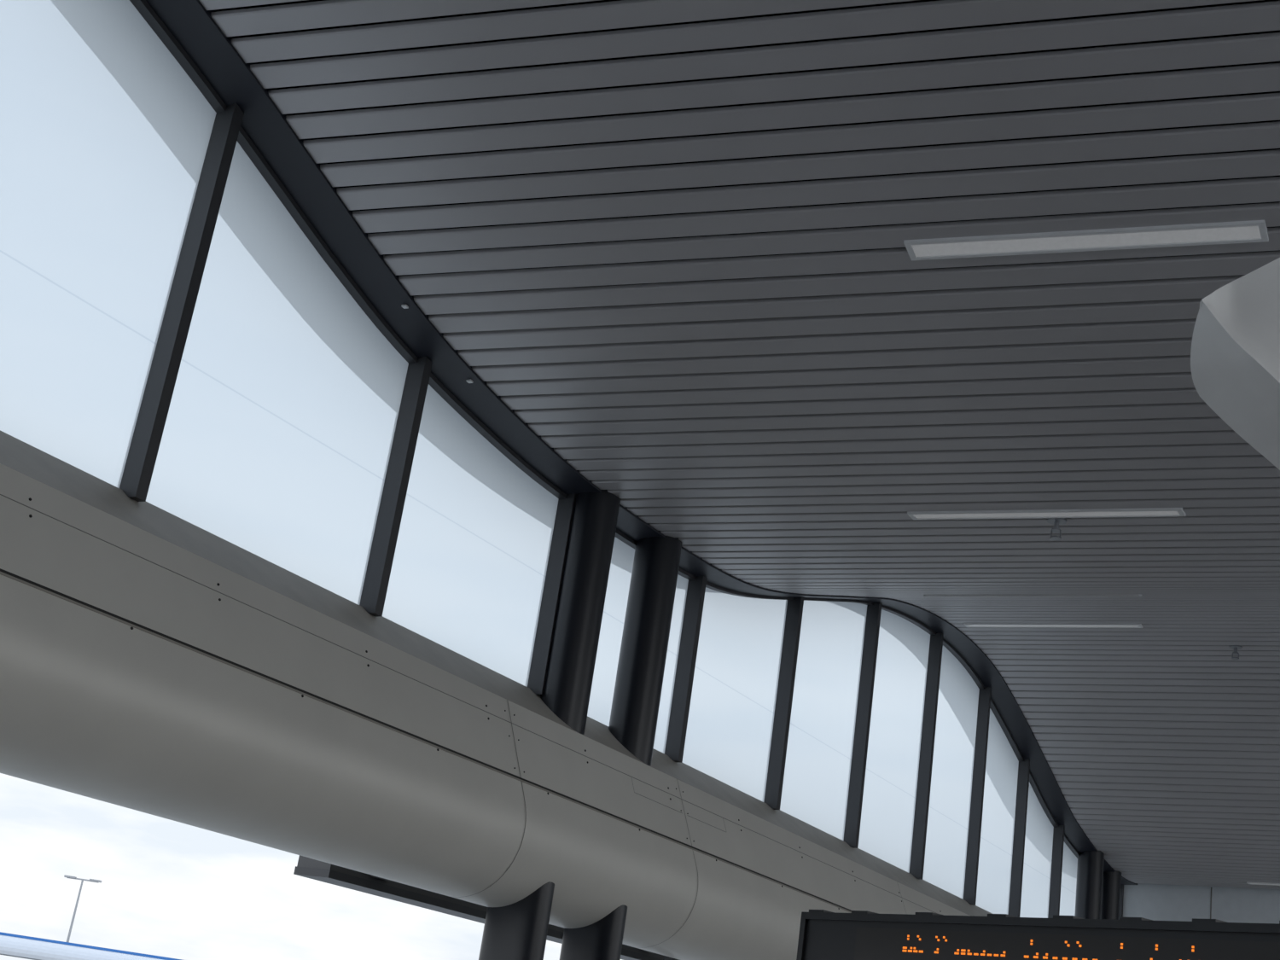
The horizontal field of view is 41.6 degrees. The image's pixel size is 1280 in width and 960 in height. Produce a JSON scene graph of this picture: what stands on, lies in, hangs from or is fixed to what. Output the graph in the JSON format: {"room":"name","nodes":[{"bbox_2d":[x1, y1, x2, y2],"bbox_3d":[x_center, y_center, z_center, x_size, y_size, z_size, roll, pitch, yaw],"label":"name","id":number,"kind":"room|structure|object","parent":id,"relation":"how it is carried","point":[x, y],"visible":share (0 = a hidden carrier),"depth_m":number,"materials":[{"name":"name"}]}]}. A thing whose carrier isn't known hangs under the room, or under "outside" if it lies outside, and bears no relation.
{"room":"bus station","nodes":[
{"label":"bus station","id":0,"kind":"room"},
{"bbox_2d":[0,430,992,959],"bbox_3d":[-0.713,2.787,14.365,1.109,1.899,40.850,-3,-22,29],"label":"bulkhead","id":1,"kind":"object","parent":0,"point":[152,662],"visible":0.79,"depth_m":11.37,"materials":[{"name":"grey metal"}]},
{"bbox_2d":[0,0,216,488],"bbox_3d":[-3.587,-1.952,10.195,0.001,3.458,2.450,-3,-22,29],"label":"glass","id":2,"kind":"object","parent":1,"relation":"on","point":[105,136],"visible":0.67,"depth_m":10.44,"materials":[{"name":"glass"}]},
{"bbox_2d":[119,103,243,501],"bbox_3d":[-2.998,-1.211,11.043,0.180,2.854,0.090,-3,-22,29],"label":"mullion","id":3,"kind":"object","parent":1,"relation":"on","point":[141,460],"visible":0.86,"depth_m":10.97,"materials":[{"name":"grey metal"}]},
{"bbox_2d":[145,140,408,605],"bbox_3d":[-2.472,-0.772,12.091,0.001,2.809,2.500,-3,-22,29],"label":"glass","id":4,"kind":"object","parent":1,"relation":"on","point":[278,434],"visible":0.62,"depth_m":11.93,"materials":[{"name":"glass"}]},
{"bbox_2d":[359,356,432,616],"bbox_3d":[-1.879,0.024,12.944,0.180,2.105,0.090,-3,-22,29],"label":"mullion","id":5,"kind":"object","parent":1,"relation":"on","point":[381,559],"visible":0.86,"depth_m":12.88,"materials":[{"name":"grey metal"}]},
{"bbox_2d":[382,384,558,686],"bbox_3d":[-1.375,0.442,13.952,0.001,2.067,2.400,-3,-22,29],"label":"glass","id":6,"kind":"object","parent":1,"relation":"on","point":[468,575],"visible":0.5,"depth_m":13.90,"materials":[{"name":"glass"}]},
{"bbox_2d":[293,855,678,959],"bbox_3d":[-0.687,4.207,15.854,0.410,0.270,7.510,-3,-22,29],"label":"canopy","id":7,"kind":"object","parent":1,"relation":"attached to","point":[306,867],"visible":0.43,"depth_m":13.61,"materials":[{"name":"grey metal"}]},
{"bbox_2d":[527,493,575,695],"bbox_3d":[-0.771,0.992,14.844,0.180,1.854,0.090,-3,-22,29],"label":"mullion","id":8,"kind":"object","parent":1,"relation":"on","point":[546,621],"visible":0.71,"depth_m":14.79,"materials":[{"name":"grey metal"}]},
{"bbox_2d":[539,489,620,734],"bbox_3d":[-0.562,1.262,14.827,0.440,2.577,0.440,-3,-22,29],"label":"column","id":9,"kind":"structure","parent":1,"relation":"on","point":[574,644],"depth_m":14.69,"materials":[{"name":"black metal"}]},
{"bbox_2d":[587,536,634,726],"bbox_3d":[-0.266,1.415,15.856,0.005,1.742,0.408,-3,-22,29],"label":"glass","id":10,"kind":"object","parent":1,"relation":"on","point":[608,647],"depth_m":15.85,"materials":[{"name":"glass"}]},
{"bbox_2d":[608,535,681,766],"bbox_3d":[0.021,1.695,15.833,0.440,2.590,0.440,-3,-22,29],"label":"column","id":11,"kind":"structure","parent":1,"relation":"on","point":[650,602],"depth_m":15.70,"materials":[{"name":"black metal"}]},
{"bbox_2d":[653,574,688,753],"bbox_3d":[0.315,1.823,16.859,0.005,1.798,0.240,-3,-22,29],"label":"glass","id":12,"kind":"object","parent":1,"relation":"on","point":[682,583],"depth_m":16.85,"materials":[{"name":"glass"}]},
{"bbox_2d":[664,576,707,762],"bbox_3d":[0.454,1.875,16.961,0.180,1.935,0.090,-3,-22,29],"label":"mullion","id":13,"kind":"object","parent":1,"relation":"on","point":[696,588],"visible":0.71,"depth_m":16.91,"materials":[{"name":"grey metal"}]},
{"bbox_2d":[682,587,787,802],"bbox_3d":[0.996,2.039,18.058,0.001,2.437,2.400,-3,-22,29],"label":"glass","id":14,"kind":"object","parent":1,"relation":"on","point":[730,726],"visible":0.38,"depth_m":18.11,"materials":[{"name":"glass"}]},
{"bbox_2d":[763,597,804,809],"bbox_3d":[1.619,2.470,18.992,0.180,2.480,0.090,-3,-22,29],"label":"mullion","id":15,"kind":"object","parent":1,"relation":"on","point":[794,608],"visible":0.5,"depth_m":18.93,"materials":[{"name":"grey metal"}]},
{"bbox_2d":[779,600,866,840],"bbox_3d":[2.159,2.575,20.091,0.001,3.095,2.360,-3,-22,29],"label":"glass","id":16,"kind":"object","parent":1,"relation":"on","point":[818,762],"visible":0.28,"depth_m":20.15,"materials":[{"name":"glass"}]},
{"bbox_2d":[843,602,882,848],"bbox_3d":[2.772,2.999,21.009,0.180,3.134,0.090,-3,-22,29],"label":"mullion","id":17,"kind":"object","parent":1,"relation":"on","point":[865,691],"visible":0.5,"depth_m":20.95,"materials":[{"name":"grey metal"}]},
{"bbox_2d":[857,609,930,872],"bbox_3d":[3.286,3.278,22.047,0.001,3.378,2.360,-3,-22,29],"label":"glass","id":18,"kind":"object","parent":1,"relation":"on","point":[887,823],"visible":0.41,"depth_m":22.15,"materials":[{"name":"glass"}]},
{"bbox_2d":[909,632,943,879],"bbox_3d":[3.898,3.707,22.963,0.180,3.409,0.090,-3,-22,29],"label":"mullion","id":19,"kind":"object","parent":1,"relation":"on","point":[916,865],"visible":0.79,"depth_m":22.90,"materials":[{"name":"grey metal"}]},
{"bbox_2d":[922,645,979,899],"bbox_3d":[4.374,4.098,23.925,0.001,3.382,2.280,-3,-22,29],"label":"glass","id":20,"kind":"object","parent":1,"relation":"on","point":[950,799],"visible":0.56,"depth_m":24.05,"materials":[{"name":"glass"}]},
{"bbox_2d":[963,686,991,905],"bbox_3d":[4.954,4.602,24.777,0.180,3.222,0.090,-3,-22,29],"label":"mullion","id":21,"kind":"object","parent":1,"relation":"on","point":[984,705],"visible":0.86,"depth_m":24.72,"materials":[{"name":"grey metal"}]},
{"bbox_2d":[975,708,1018,914],"bbox_3d":[5.411,4.985,25.704,0.001,3.182,2.200,-3,-22,29],"label":"glass","id":22,"kind":"object","parent":1,"relation":"on","point":[998,812],"visible":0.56,"depth_m":25.80,"materials":[{"name":"glass"}]},
{"bbox_2d":[1008,758,1029,917],"bbox_3d":[5.943,5.664,26.458,0.180,2.614,0.090,-3,-22,29],"label":"mullion","id":23,"kind":"object","parent":1,"relation":"on","point":[1024,767],"visible":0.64,"depth_m":26.43,"materials":[{"name":"grey metal"}]},
{"bbox_2d":[1019,782,1053,918],"bbox_3d":[6.399,6.049,27.385,0.001,2.571,2.200,-3,-22,29],"label":"glass","id":24,"kind":"object","parent":1,"relation":"on","point":[1038,840],"visible":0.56,"depth_m":27.51,"materials":[{"name":"glass"}]},
{"bbox_2d":[1047,824,1064,918],"bbox_3d":[6.930,6.739,28.134,0.180,1.982,0.090,-3,-22,29],"label":"mullion","id":25,"kind":"object","parent":1,"relation":"on","point":[1058,833],"visible":0.64,"depth_m":28.16,"materials":[{"name":"grey metal"}]},
{"bbox_2d":[1058,842,1077,915],"bbox_3d":[7.387,7.121,29.062,0.001,1.943,2.200,-3,-22,29],"label":"glass","id":26,"kind":"object","parent":1,"relation":"on","point":[1067,903],"visible":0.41,"depth_m":29.09,"materials":[{"name":"glass"}]},
{"bbox_2d":[1074,850,1104,919],"bbox_3d":[7.742,7.586,29.147,0.440,2.471,0.440,-3,-22,29],"label":"shaft","id":27,"kind":"object","parent":1,"relation":"on","point":[1090,869],"visible":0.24,"depth_m":29.17,"materials":[{"name":"black paint"}]},
{"bbox_2d":[1100,870,1121,919],"bbox_3d":[8.344,8.100,30.180,0.440,2.356,0.440,-3,-22,29],"label":"shaft","id":28,"kind":"object","parent":1,"relation":"on","point":[1111,880],"visible":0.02,"depth_m":30.20,"materials":[{"name":"black paint"}]},
{"bbox_2d":[1119,884,1123,916],"bbox_3d":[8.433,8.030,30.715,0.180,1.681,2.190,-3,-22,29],"label":"mullion","id":29,"kind":"object","parent":1,"relation":"on","point":[1122,886],"visible":0.11,"depth_m":31.67,"materials":[{"name":"grey metal"}]},
{"bbox_2d":[198,0,1279,889],"bbox_3d":[7.400,-1.400,11.580,17.000,3.204,48.688,-3,-22,29],"label":"ceiling","id":30,"kind":"structure","parent":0,"point":[784,452],"depth_m":12.13,"materials":[{"name":"black metal"}]},
{"bbox_2d":[449,4,985,324],"bbox_3d":[6.728,-1.413,11.877,12.540,2.920,47.810,-3,-22,29],"label":"rails","id":31,"kind":"object","parent":30,"relation":"attached to","point":[870,5],"depth_m":11.02,"materials":[{"name":"metal"}]},
{"bbox_2d":[907,507,1186,519],"bbox_3d":[3.512,0.286,14.641,2.240,0.202,0.703,-3,-22,29],"label":"ceiling light","id":32,"kind":"object","parent":30,"relation":"in","point":[1138,512],"depth_m":14.62,"materials":[{"name":"white plastic"}]},
{"bbox_2d":[963,622,1143,628],"bbox_3d":[5.564,1.953,22.739,2.240,0.211,0.703,-3,-22,29],"label":"ceiling light","id":33,"kind":"object","parent":30,"relation":"in","point":[968,625],"depth_m":22.71,"materials":[{"name":"white plastic"}]},
{"bbox_2d":[1047,517,1066,541],"bbox_3d":[3.648,0.431,14.770,0.170,0.182,0.170,-3,-22,29],"label":"sprinkler","id":34,"kind":"object","parent":30,"relation":"attached to","point":[1056,521],"visible":1,"depth_m":14.76,"materials":[{"name":"silver metal"}]},
{"bbox_2d":[903,220,1268,260],"bbox_3d":[2.946,-1.601,11.222,2.240,0.250,0.703,-3,-22,29],"label":"ceiling light","id":35,"kind":"object","parent":30,"relation":"in","point":[1253,230],"depth_m":11.20,"materials":[{"name":"white plastic"}]},
{"bbox_2d":[1190,257,1279,470],"bbox_3d":[3.806,-1.491,8.477,2.132,3.657,0.659,9,-19,0],"label":"shell","id":36,"kind":"object","parent":30,"relation":"hanging from","point":[1235,351],"visible":1,"depth_m":8.04,"materials":[{"name":"silver metal"}]},
{"bbox_2d":[1228,645,1242,660],"bbox_3d":[8.148,2.363,23.060,0.170,0.182,0.170,-3,-22,29],"label":"sprinkler","id":37,"kind":"object","parent":30,"relation":"attached to","point":[1235,648],"visible":1,"depth_m":23.04,"materials":[{"name":"silver metal"}]},
{"bbox_2d":[1246,881,1279,885],"bbox_3d":[12.035,7.210,29.981,2.240,0.202,0.703,-3,-22,29],"label":"ceiling light","id":38,"kind":"object","parent":30,"relation":"in","point":[1248,882],"depth_m":30.19,"materials":[{"name":"white plastic"}]},
{"bbox_2d":[1122,883,1279,923],"bbox_3d":[17.270,10.268,28.681,17.964,7.651,0.292,3,-20,17],"label":"wall","id":39,"kind":"structure","parent":0,"point":[1154,902],"depth_m":31.38,"materials":[{"name":"paint"}]},
{"bbox_2d":[145,0,1137,884],"bbox_3d":[-0.236,-0.499,15.681,0.430,2.160,40.800,-3,-22,29],"label":"trim","id":40,"kind":"structure","parent":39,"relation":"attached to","point":[193,26],"depth_m":12.89,"materials":[{"name":"black metal"}]},
{"bbox_2d":[129,0,226,112],"bbox_3d":[-3.362,-3.238,10.627,0.090,0.708,2.450,-3,-22,29],"label":"rails","id":41,"kind":"object","parent":40,"relation":"on","point":[142,7],"visible":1,"depth_m":11.13,"materials":[{"name":"grey metal"}]},
{"bbox_2d":[237,126,418,363],"bbox_3d":[-2.299,-1.711,12.402,0.090,0.803,2.500,-3,-22,29],"label":"window frame","id":42,"kind":"structure","parent":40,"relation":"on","point":[243,139],"depth_m":12.30,"materials":[{"name":"grey metal"}]},
{"bbox_2d":[401,304,473,383],"bbox_3d":[-1.565,-1.048,13.077,0.040,0.215,0.990,-3,-22,29],"label":"clips","id":43,"kind":"object","parent":40,"relation":"attached to","point":[404,306],"visible":1,"depth_m":12.74,"materials":[{"name":"white"}]},
{"bbox_2d":[428,372,566,498],"bbox_3d":[-1.220,-0.383,14.223,0.090,0.304,2.400,-3,-22,29],"label":"rails","id":44,"kind":"object","parent":40,"relation":"on","point":[433,382],"visible":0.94,"depth_m":14.13,"materials":[{"name":"grey metal"}]},
{"bbox_2d":[615,529,696,579],"bbox_3d":[-0.060,0.582,16.218,0.090,0.141,2.600,-3,-22,29],"label":"rails","id":45,"kind":"object","parent":40,"relation":"on","point":[619,535],"visible":0.32,"depth_m":16.14,"materials":[{"name":"grey metal"}]},
{"bbox_2d":[705,581,794,599],"bbox_3d":[1.157,1.178,18.342,0.090,0.596,2.400,-3,-22,29],"label":"rails","id":46,"kind":"object","parent":40,"relation":"on","point":[710,585],"visible":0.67,"depth_m":18.14,"materials":[{"name":"grey metal"}]},
{"bbox_2d":[803,597,873,605],"bbox_3d":[2.357,1.463,20.463,0.090,0.719,2.360,-3,-22,29],"label":"rails","id":47,"kind":"object","parent":40,"relation":"on","point":[866,602],"visible":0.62,"depth_m":20.51,"materials":[{"name":"grey metal"}]},
{"bbox_2d":[881,605,936,634],"bbox_3d":[3.531,1.859,22.526,0.090,0.342,2.360,-3,-22,29],"label":"rails","id":48,"kind":"object","parent":40,"relation":"on","point":[927,629],"visible":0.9,"depth_m":22.68,"materials":[{"name":"grey metal"}]},
{"bbox_2d":[942,638,984,689],"bbox_3d":[4.626,2.638,24.418,0.090,0.261,2.280,-3,-22,29],"label":"rails","id":49,"kind":"object","parent":40,"relation":"on","point":[945,643],"visible":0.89,"depth_m":24.60,"materials":[{"name":"grey metal"}]},
{"bbox_2d":[990,698,1023,762],"bbox_3d":[5.619,3.810,26.098,0.090,0.671,2.200,-3,-22,29],"label":"rails","id":50,"kind":"object","parent":40,"relation":"on","point":[993,707],"visible":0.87,"depth_m":26.21,"materials":[{"name":"grey metal"}]},
{"bbox_2d":[1029,772,1058,826],"bbox_3d":[6.563,5.168,27.675,0.090,0.688,2.200,-3,-22,29],"label":"rails","id":51,"kind":"object","parent":40,"relation":"on","point":[1032,781],"visible":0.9,"depth_m":27.73,"materials":[{"name":"grey metal"}]},
{"bbox_2d":[1064,833,1079,858],"bbox_3d":[7.529,6.384,29.302,0.090,0.368,2.200,-3,-22,29],"label":"rails","id":52,"kind":"object","parent":40,"relation":"on","point":[1067,840],"visible":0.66,"depth_m":29.14,"materials":[{"name":"grey metal"}]},
{"bbox_2d":[1210,887,1212,919],"bbox_3d":[14.389,10.444,29.257,8.663,6.883,0.026,3,-20,17],"label":"joint","id":53,"kind":"object","parent":39,"relation":"attached to","point":[1211,887],"visible":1,"depth_m":31.30,"materials":[{"name":"grey metal"}]},
{"bbox_3d":[7.249,6.842,11.219,17.850,0.200,46.200,-3,-22,29],"label":"floor","id":54,"kind":"structure","parent":0,"visible":0},
{"bbox_2d":[663,955,676,959],"bbox_3d":[-1.304,4.904,13.849,0.100,2.720,40.540,-3,-22,29],"label":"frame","id":55,"kind":"object","parent":54,"relation":"on","point":[666,957],"visible":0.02,"depth_m":16.69,"materials":[{"name":"grey metal"}]},
{"bbox_2d":[796,909,1279,959],"bbox_3d":[2.326,3.651,8.693,0.400,2.718,4.630,21,-23,-32],"label":"display sign","id":56,"kind":"object","parent":54,"relation":"on","point":[823,934],"visible":1,"depth_m":9.41,"materials":[{"name":"black"}]},
{"bbox_3d":[-1.342,5.903,12.606,0.660,0.030,0.360,-3,-22,29],"label":"base collar","id":57,"kind":"object","parent":54,"relation":"on","visible":0},
{"bbox_2d":[478,881,554,959],"bbox_3d":[-1.124,4.469,13.107,0.540,3.100,0.260,-3,-22,29],"label":"shaft","id":58,"kind":"object","parent":57,"relation":"on","point":[518,930],"visible":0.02,"depth_m":13.30,"materials":[{"name":"black paint"}]},
{"bbox_3d":[-0.769,6.335,13.593,0.660,0.030,0.360,-3,-22,29],"label":"base collar","id":59,"kind":"object","parent":54,"relation":"on","visible":0},
{"bbox_2d":[559,904,627,959],"bbox_3d":[-0.552,4.901,14.094,0.540,3.100,0.260,-3,-22,29],"label":"shaft","id":60,"kind":"object","parent":59,"relation":"on","point":[602,939],"visible":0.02,"depth_m":14.30,"materials":[{"name":"black paint"}]},
{"label":"outside","id":61,"kind":"structure","parent":0,"visible":0},
{"label":"ground","id":62,"kind":"structure","parent":61,"visible":0},
{"bbox_2d":[64,874,101,942],"bbox_3d":[-46.380,37.339,136.612,2.818,10.050,1.881,-3,-22,29],"label":"street lamp","id":63,"kind":"object","parent":62,"relation":"on","point":[65,875],"visible":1,"depth_m":137.72,"materials":[{"name":"silver metal"}]},
{"bbox_2d":[0,931,182,959],"bbox_3d":[-21.982,18.187,60.814,23.000,3.190,4.400,8,-19,1],"label":"canopy","id":64,"kind":"object","parent":62,"relation":"on","point":[11,945],"visible":1,"depth_m":59.63,"materials":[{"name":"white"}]}
]}

